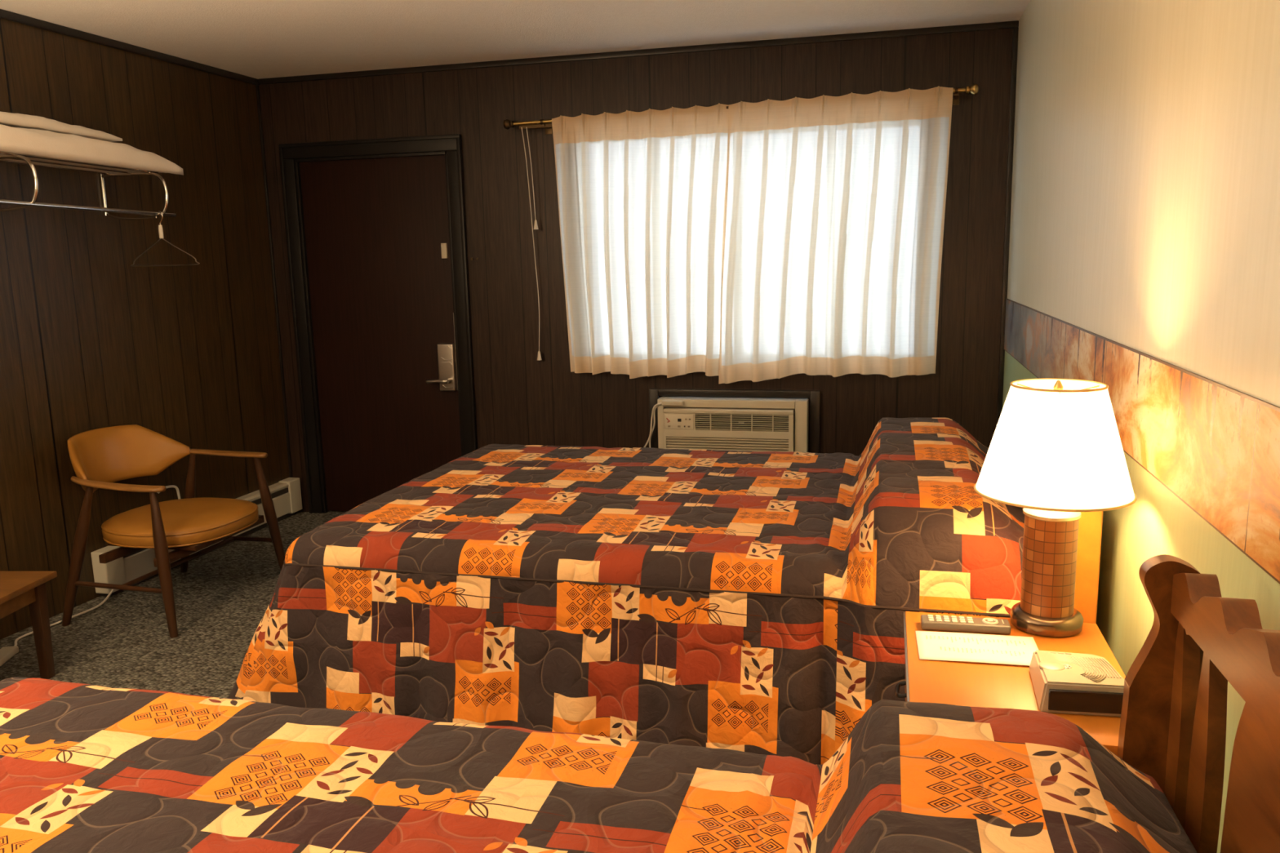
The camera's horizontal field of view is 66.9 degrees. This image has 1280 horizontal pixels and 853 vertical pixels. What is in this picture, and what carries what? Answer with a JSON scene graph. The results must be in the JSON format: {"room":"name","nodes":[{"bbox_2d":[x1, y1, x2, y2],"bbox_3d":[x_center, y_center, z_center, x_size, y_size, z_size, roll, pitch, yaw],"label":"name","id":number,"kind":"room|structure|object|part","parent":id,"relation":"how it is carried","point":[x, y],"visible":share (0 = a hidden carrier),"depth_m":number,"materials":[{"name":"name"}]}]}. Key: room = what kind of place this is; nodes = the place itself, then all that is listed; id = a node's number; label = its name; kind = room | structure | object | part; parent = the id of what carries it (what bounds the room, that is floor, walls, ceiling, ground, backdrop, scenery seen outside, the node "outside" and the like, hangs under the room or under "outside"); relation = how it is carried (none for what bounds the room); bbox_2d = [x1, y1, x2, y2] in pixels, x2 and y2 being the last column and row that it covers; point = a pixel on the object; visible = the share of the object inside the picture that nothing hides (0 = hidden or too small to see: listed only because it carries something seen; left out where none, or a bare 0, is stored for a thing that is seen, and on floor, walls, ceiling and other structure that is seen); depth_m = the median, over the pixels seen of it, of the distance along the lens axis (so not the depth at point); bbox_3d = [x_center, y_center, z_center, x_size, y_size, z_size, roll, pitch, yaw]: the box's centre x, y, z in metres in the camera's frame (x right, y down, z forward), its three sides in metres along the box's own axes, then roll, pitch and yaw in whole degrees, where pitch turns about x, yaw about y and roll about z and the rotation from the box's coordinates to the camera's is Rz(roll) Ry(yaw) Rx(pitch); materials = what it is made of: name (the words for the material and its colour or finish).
{"room":"hotel room","nodes":[
{"label":"hotel room","id":0,"kind":"room"},
{"bbox_2d":[0,17,289,639],"bbox_3d":[-2.890,-0.176,2.643,0.150,2.440,6.520,1,10,14],"label":"wall","id":1,"kind":"structure","parent":0,"point":[91,339],"depth_m":4.42,"materials":[{"name":"brown wood"}]},
{"bbox_2d":[0,151,176,220],"bbox_3d":[-2.379,-0.906,3.606,0.340,0.231,1.500,1,10,14],"label":"wall rack","id":2,"kind":"object","parent":1,"relation":"attached to","point":[22,204],"visible":0.99,"depth_m":3.92,"materials":[{"name":"silver metal"}]},
{"bbox_3d":[-2.251,-0.823,3.588,0.019,0.049,1.500,1,10,14],"label":"rail","id":3,"kind":"part","parent":2,"relation":"part of","materials":[{"name":"silver metal"}]},
{"bbox_2d":[0,124,183,175],"bbox_3d":[-2.350,-1.062,3.625,0.320,0.145,1.465,1,10,14],"label":"pillow","id":4,"kind":"object","parent":2,"relation":"on","point":[37,142],"visible":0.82,"depth_m":3.77,"materials":[{"name":"white fabric"}]},
{"bbox_2d":[0,111,122,142],"bbox_3d":[-2.449,-1.147,3.575,0.170,0.063,1.250,1,10,14],"label":"folded blanket","id":5,"kind":"object","parent":4,"relation":"on","point":[18,120],"visible":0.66,"depth_m":3.80,"materials":[{"name":"white fabric"}]},
{"bbox_2d":[130,210,199,266],"bbox_3d":[-2.089,-0.821,4.234,0.445,0.237,0.018,3,11,24],"label":"hanger","id":6,"kind":"object","parent":2,"relation":"hanging from","point":[160,227],"visible":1,"depth_m":4.22,"materials":[{"name":"silver metal"}]},
{"bbox_2d":[0,8,260,85],"bbox_3d":[-2.861,-1.341,2.309,0.022,0.032,6.300,1,10,14],"label":"trim","id":7,"kind":"structure","parent":1,"relation":"attached to","point":[5,15],"depth_m":4.33,"materials":[{"name":"black wood"}]},
{"bbox_2d":[157,484,180,499],"bbox_3d":[-2.274,0.373,4.694,0.026,0.182,0.113,5,12,31],"label":"cable","id":8,"kind":"object","parent":1,"relation":"attached to","point":[171,486],"visible":0.46,"depth_m":4.71,"materials":[{"name":"beige plastic"}]},
{"bbox_2d":[90,477,302,596],"bbox_3d":[-2.198,0.530,4.978,0.075,0.212,1.482,1,10,14],"label":"baseboard heater","id":9,"kind":"object","parent":1,"relation":"attached to","point":[286,495],"visible":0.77,"depth_m":4.52,"materials":[{"name":"beige metal"}]},
{"bbox_3d":[-2.209,0.619,4.997,0.046,0.030,1.430,1,10,14],"label":"rail","id":10,"kind":"part","parent":9,"relation":"part of","materials":[{"name":"grey"}]},
{"bbox_3d":[-2.201,0.518,4.976,0.069,0.175,1.470,1,10,14],"label":"casing","id":11,"kind":"part","parent":9,"relation":"part of","materials":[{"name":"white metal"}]},
{"bbox_2d":[0,511,346,698],"bbox_3d":[-0.902,1.137,2.309,4.223,0.120,6.700,1,10,14],"label":"floor","id":12,"kind":"structure","parent":0,"point":[224,593],"depth_m":3.90,"materials":[{"name":"grey carpet"}]},
{"bbox_2d":[0,645,18,666],"bbox_3d":[-2.394,0.863,3.637,0.056,0.026,0.140,-3,10,-8],"label":"block","id":13,"kind":"object","parent":12,"relation":"on","point":[6,653],"visible":1,"depth_m":3.65,"materials":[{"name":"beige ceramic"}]},
{"bbox_2d":[0,571,57,679],"bbox_3d":[-2.352,0.756,3.222,0.510,0.380,0.590,-1,10,4],"label":"side table","id":14,"kind":"object","parent":12,"relation":"on","point":[18,589],"visible":0.94,"depth_m":3.41,"materials":[{"name":"brown wood"}]},
{"bbox_3d":[-2.125,0.723,3.444,0.044,0.358,0.044,-1,10,4],"label":"leg","id":15,"kind":"part","parent":14,"relation":"part of","materials":[{"name":"brown wood"}]},
{"bbox_2d":[13,589,114,646],"bbox_3d":[-2.392,0.786,3.991,0.080,0.052,0.597,0,10,9],"label":"power cable","id":16,"kind":"object","parent":12,"relation":"on","point":[112,590],"visible":0.65,"depth_m":4.07,"materials":[{"name":"beige plastic"}]},
{"bbox_2d":[61,424,284,638],"bbox_3d":[-2.035,0.393,4.188,0.699,0.754,0.774,1,10,14],"label":"armchair","id":17,"kind":"object","parent":12,"relation":"on","point":[101,457],"visible":1,"depth_m":4.08,"materials":[{"name":"brown leather"}]},
{"bbox_3d":[-2.282,0.524,3.934,0.194,0.595,0.048,-2,10,-3],"label":"leg","id":18,"kind":"part","parent":17,"relation":"part of","materials":[{"name":"brown wood"}]},
{"bbox_3d":[-2.080,0.231,3.831,0.465,0.038,0.075,2,10,17],"label":"armrest","id":19,"kind":"part","parent":17,"relation":"part of","materials":[{"name":"brown wood"}]},
{"bbox_3d":[-2.080,0.477,4.215,0.030,0.035,0.670,1,10,14],"label":"seat rail","id":20,"kind":"part","parent":17,"relation":"part of","materials":[{"name":"brown wood"}]},
{"bbox_3d":[-2.259,0.135,4.199,0.248,0.238,0.618,1,10,14],"label":"backrest","id":21,"kind":"part","parent":17,"relation":"part of","materials":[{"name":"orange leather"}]},
{"bbox_3d":[-1.871,0.542,3.807,0.047,0.582,0.107,-9,12,-37],"label":"leg","id":22,"kind":"part","parent":17,"relation":"part of","materials":[{"name":"brown wood"}]},
{"bbox_3d":[-1.977,0.398,4.174,0.576,0.084,0.580,1,10,14],"label":"seat","id":23,"kind":"part","parent":17,"relation":"part of","materials":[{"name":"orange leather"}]},
{"bbox_3d":[-1.950,0.451,4.177,0.430,0.022,0.440,1,10,14],"label":"seat","id":24,"kind":"part","parent":17,"relation":"part of","materials":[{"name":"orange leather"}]},
{"bbox_3d":[-2.123,0.412,4.555,0.194,0.595,0.048,5,12,31],"label":"leg","id":25,"kind":"part","parent":17,"relation":"part of","materials":[{"name":"brown wood"}]},
{"bbox_3d":[-1.828,0.482,4.151,0.030,0.035,0.670,1,10,14],"label":"seat rail","id":26,"kind":"part","parent":17,"relation":"part of","materials":[{"name":"brown wood"}]},
{"bbox_3d":[-1.923,0.119,4.449,0.465,0.038,0.075,1,10,11],"label":"armrest","id":27,"kind":"part","parent":17,"relation":"part of","materials":[{"name":"brown wood"}]},
{"bbox_3d":[-1.700,0.421,4.474,0.107,0.582,0.047,-6,11,-24],"label":"leg","id":28,"kind":"part","parent":17,"relation":"part of","materials":[{"name":"brown wood"}]},
{"bbox_2d":[894,611,1125,755],"bbox_3d":[0.734,0.783,1.968,0.428,0.620,0.570,1,10,14],"label":"nightstand","id":29,"kind":"object","parent":12,"relation":"on","point":[973,684],"visible":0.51,"depth_m":1.88,"materials":[{"name":"orange wood"}]},
{"bbox_3d":[0.551,0.557,2.042,0.027,0.021,0.069,1,10,14],"label":"pull handle","id":30,"kind":"part","parent":29,"relation":"part of","materials":[{"name":"black plastic"}]},
{"bbox_3d":[0.555,0.581,1.977,0.017,0.163,0.546,1,10,14],"label":"drawer","id":31,"kind":"part","parent":29,"relation":"part of","materials":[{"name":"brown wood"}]},
{"bbox_2d":[920,614,1010,634],"bbox_3d":[0.710,0.431,2.117,0.184,0.022,0.048,1,10,12],"label":"remote control","id":32,"kind":"object","parent":29,"relation":"on","point":[928,622],"visible":1,"depth_m":2.10,"materials":[{"name":"grey"}]},
{"bbox_2d":[915,631,1038,666],"bbox_3d":[0.699,0.458,2.009,0.244,0.004,0.158,1,10,14],"label":"printed sheet","id":33,"kind":"object","parent":29,"relation":"on","point":[932,646],"visible":1,"depth_m":2.01,"materials":[{"name":"white paper"}]},
{"bbox_2d":[973,377,1137,637],"bbox_3d":[0.884,0.170,2.080,0.321,0.542,0.321,1,10,14],"label":"table lamp","id":34,"kind":"object","parent":29,"relation":"on","point":[1055,453],"visible":1,"depth_m":1.98,"materials":[{"name":"white fabric"}]},
{"bbox_3d":[0.881,0.026,2.055,0.314,0.230,0.314,1,10,14],"label":"lamp shade","id":35,"kind":"part","parent":34,"relation":"part of","materials":[{"name":"fabric"}]},
{"bbox_3d":[0.884,0.140,2.075,0.321,0.006,0.321,1,10,14],"label":"shade trim","id":36,"kind":"part","parent":34,"relation":"part of","materials":[{"name":"white fabric"}]},
{"bbox_3d":[0.878,-0.087,2.035,0.191,0.006,0.191,1,10,14],"label":"shade trim","id":37,"kind":"part","parent":34,"relation":"part of","materials":[{"name":"white fabric"}]},
{"bbox_2d":[1029,649,1124,716],"bbox_3d":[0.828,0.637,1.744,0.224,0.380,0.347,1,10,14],"label":"clock radio","id":38,"kind":"object","parent":29,"relation":"on","point":[1064,682],"visible":0.96,"depth_m":1.72,"materials":[{"name":"beige plastic"}]},
{"bbox_2d":[1022,507,1102,623],"bbox_3d":[0.218,0.447,3.331,2.186,0.835,1.535,1,10,14],"label":"bed","id":39,"kind":"object","parent":12,"relation":"on","point":[1090,526],"visible":0.02,"depth_m":2.29,"materials":[{"name":"orange wood"}]},
{"bbox_2d":[227,417,1024,764],"bbox_3d":[0.016,0.413,3.404,2.416,0.776,1.818,1,10,14],"label":"bedspread","id":40,"kind":"object","parent":39,"relation":"on","point":[757,602],"visible":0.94,"depth_m":2.71,"materials":[{"name":"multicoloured fabric"}]},
{"bbox_3d":[0.140,0.190,3.314,2.142,0.311,1.585,1,10,14],"label":"panel","id":41,"kind":"part","parent":40,"relation":"part of","materials":[{"name":"multicoloured fabric"}]},
{"bbox_2d":[1117,554,1279,852],"bbox_3d":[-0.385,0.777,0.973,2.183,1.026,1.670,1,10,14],"label":"headboard","id":42,"kind":"object","parent":12,"relation":"on","point":[1172,729],"visible":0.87,"depth_m":1.30,"materials":[{"name":"brown wood"}]},
{"bbox_2d":[0,676,1197,852],"bbox_3d":[-0.601,0.850,1.039,2.439,0.760,1.890,1,10,14],"label":"bedspread","id":43,"kind":"object","parent":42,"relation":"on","point":[85,768],"visible":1,"depth_m":1.42,"materials":[{"name":"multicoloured fabric"}]},
{"bbox_3d":[0.809,0.678,1.508,0.134,0.983,0.032,1,10,14],"label":"headboard post","id":44,"kind":"part","parent":42,"relation":"part of","materials":[{"name":"brown wood"}]},
{"bbox_3d":[0.602,0.360,0.645,0.040,0.136,1.606,1,10,14],"label":"crest rail","id":45,"kind":"part","parent":42,"relation":"part of","materials":[{"name":"brown wood"}]},
{"bbox_2d":[0,0,1030,79],"bbox_3d":[-0.960,-1.384,1.867,4.223,0.120,6.700,1,10,14],"label":"ceiling","id":46,"kind":"structure","parent":0,"point":[258,39],"depth_m":4.20,"materials":[{"name":"paint"}]},
{"bbox_2d":[258,27,1013,511],"bbox_3d":[-0.154,-0.674,5.122,3.923,2.440,0.160,1,10,14],"label":"wall","id":47,"kind":"structure","parent":0,"point":[521,398],"depth_m":4.98,"materials":[{"name":"brown wood"}]},
{"bbox_2d":[255,85,293,477],"bbox_3d":[-2.070,-0.683,5.520,0.014,2.408,0.014,1,10,14],"label":"trim","id":48,"kind":"structure","parent":47,"relation":"attached to","point":[257,88],"depth_m":5.49,"materials":[{"name":"black wood"}]},
{"bbox_2d":[278,133,477,513],"bbox_3d":[-1.423,-0.521,5.434,1.075,2.089,0.238,1,10,14],"label":"door","id":49,"kind":"structure","parent":47,"relation":"in","point":[376,237],"depth_m":5.38,"materials":[{"name":"black paint"}]},
{"bbox_3d":[-1.102,-0.249,5.306,0.137,0.026,0.058,1,10,14],"label":"handle","id":50,"kind":"part","parent":49,"relation":"part of","materials":[{"name":"silver metal"}]},
{"bbox_3d":[-1.053,-0.947,5.221,0.030,0.080,0.023,1,10,14],"label":"latch plate","id":51,"kind":"part","parent":49,"relation":"part of","materials":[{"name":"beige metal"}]},
{"bbox_3d":[-1.055,-0.327,5.307,0.066,0.232,0.003,1,10,14],"label":"lock trim","id":52,"kind":"part","parent":49,"relation":"part of","materials":[{"name":"silver metal"}]},
{"bbox_2d":[257,20,1018,84],"bbox_3d":[-0.193,-1.845,4.826,3.901,0.028,0.020,1,10,14],"label":"trim","id":53,"kind":"structure","parent":47,"relation":"attached to","point":[1006,24],"depth_m":4.75,"materials":[{"name":"black wood"}]},
{"bbox_2d":[644,395,808,452],"bbox_3d":[0.446,0.042,5.102,0.884,0.421,0.433,1,10,14],"label":"air conditioner","id":54,"kind":"object","parent":47,"relation":"attached to","point":[739,424],"visible":0.71,"depth_m":4.89,"materials":[{"name":"beige plastic"}]},
{"bbox_3d":[0.059,0.019,5.022,0.174,0.307,0.040,7,13,40],"label":"power cord","id":55,"kind":"part","parent":54,"relation":"part of","materials":[{"name":"beige plastic"}]},
{"bbox_3d":[0.199,-0.025,4.934,0.149,0.077,0.006,1,10,14],"label":"control panel","id":56,"kind":"part","parent":54,"relation":"part of","materials":[{"name":"beige plastic"}]},
{"bbox_3d":[0.452,0.076,4.938,0.658,0.341,0.095,1,10,14],"label":"panel","id":57,"kind":"part","parent":54,"relation":"part of","materials":[{"name":"beige plastic"}]},
{"bbox_2d":[695,413,788,431],"bbox_3d":[0.511,-0.021,4.868,0.471,0.083,0.020,1,10,14],"label":"grille","id":58,"kind":"object","parent":54,"relation":"attached to","point":[697,429],"depth_m":4.86,"materials":[{"name":"beige plastic"}]},
{"bbox_2d":[648,388,820,453],"bbox_3d":[0.480,0.067,4.992,0.877,0.517,0.035,1,10,14],"label":"wall surround","id":59,"kind":"object","parent":47,"relation":"attached to","point":[654,393],"visible":0.52,"depth_m":4.91,"materials":[{"name":"black"}]},
{"bbox_2d":[503,83,978,134],"bbox_3d":[0.424,-1.518,4.672,2.282,0.105,0.125,1,10,14],"label":"curtain rod","id":60,"kind":"object","parent":47,"relation":"attached to","point":[973,89],"visible":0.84,"depth_m":4.87,"materials":[{"name":"gold metal"}]},
{"bbox_2d":[521,127,542,359],"bbox_3d":[-0.566,-0.935,5.036,0.070,1.187,0.025,-9,12,-37],"label":"pull cord","id":61,"kind":"object","parent":60,"relation":"hanging from","point":[539,357],"visible":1,"depth_m":5.06,"materials":[{"name":"beige fabric"}]},
{"bbox_2d":[526,127,537,229],"bbox_3d":[-0.549,-1.268,4.964,0.029,0.507,0.055,1,10,14],"label":"pull cord","id":62,"kind":"object","parent":60,"relation":"hanging from","point":[535,226],"visible":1,"depth_m":4.98,"materials":[{"name":"beige fabric"}]},
{"bbox_2d":[551,102,728,378],"bbox_3d":[0.009,-0.896,4.827,0.905,1.319,0.084,1,10,14],"label":"curtain","id":63,"kind":"object","parent":60,"relation":"hanging from","point":[642,195],"visible":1,"depth_m":4.83,"materials":[{"name":"white fabric"}]},
{"bbox_2d":[718,85,953,383],"bbox_3d":[0.895,-0.867,4.591,1.082,1.363,0.095,1,10,14],"label":"curtain","id":64,"kind":"object","parent":60,"relation":"hanging from","point":[835,206],"visible":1,"depth_m":4.59,"materials":[{"name":"white fabric"}]},
{"bbox_2d":[996,26,1018,425],"bbox_3d":[1.715,-0.604,4.563,0.022,2.412,0.018,1,10,14],"label":"trim","id":65,"kind":"structure","parent":47,"relation":"attached to","point":[1015,30],"depth_m":4.49,"materials":[{"name":"black wood"}]},
{"bbox_2d":[1002,0,1279,852],"bbox_3d":[1.058,-0.092,1.648,0.150,2.440,6.520,1,10,14],"label":"wall","id":66,"kind":"structure","parent":0,"point":[1145,206],"depth_m":2.04,"materials":[{"name":"paint"}]},
{"bbox_2d":[1004,297,1279,583],"bbox_3d":[0.957,0.059,1.576,0.004,0.240,6.280,1,10,14],"label":"wallpaper border","id":67,"kind":"object","parent":66,"relation":"attached to","point":[1215,446],"visible":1,"depth_m":1.79,"materials":[{"name":"orange paper"}]}
]}

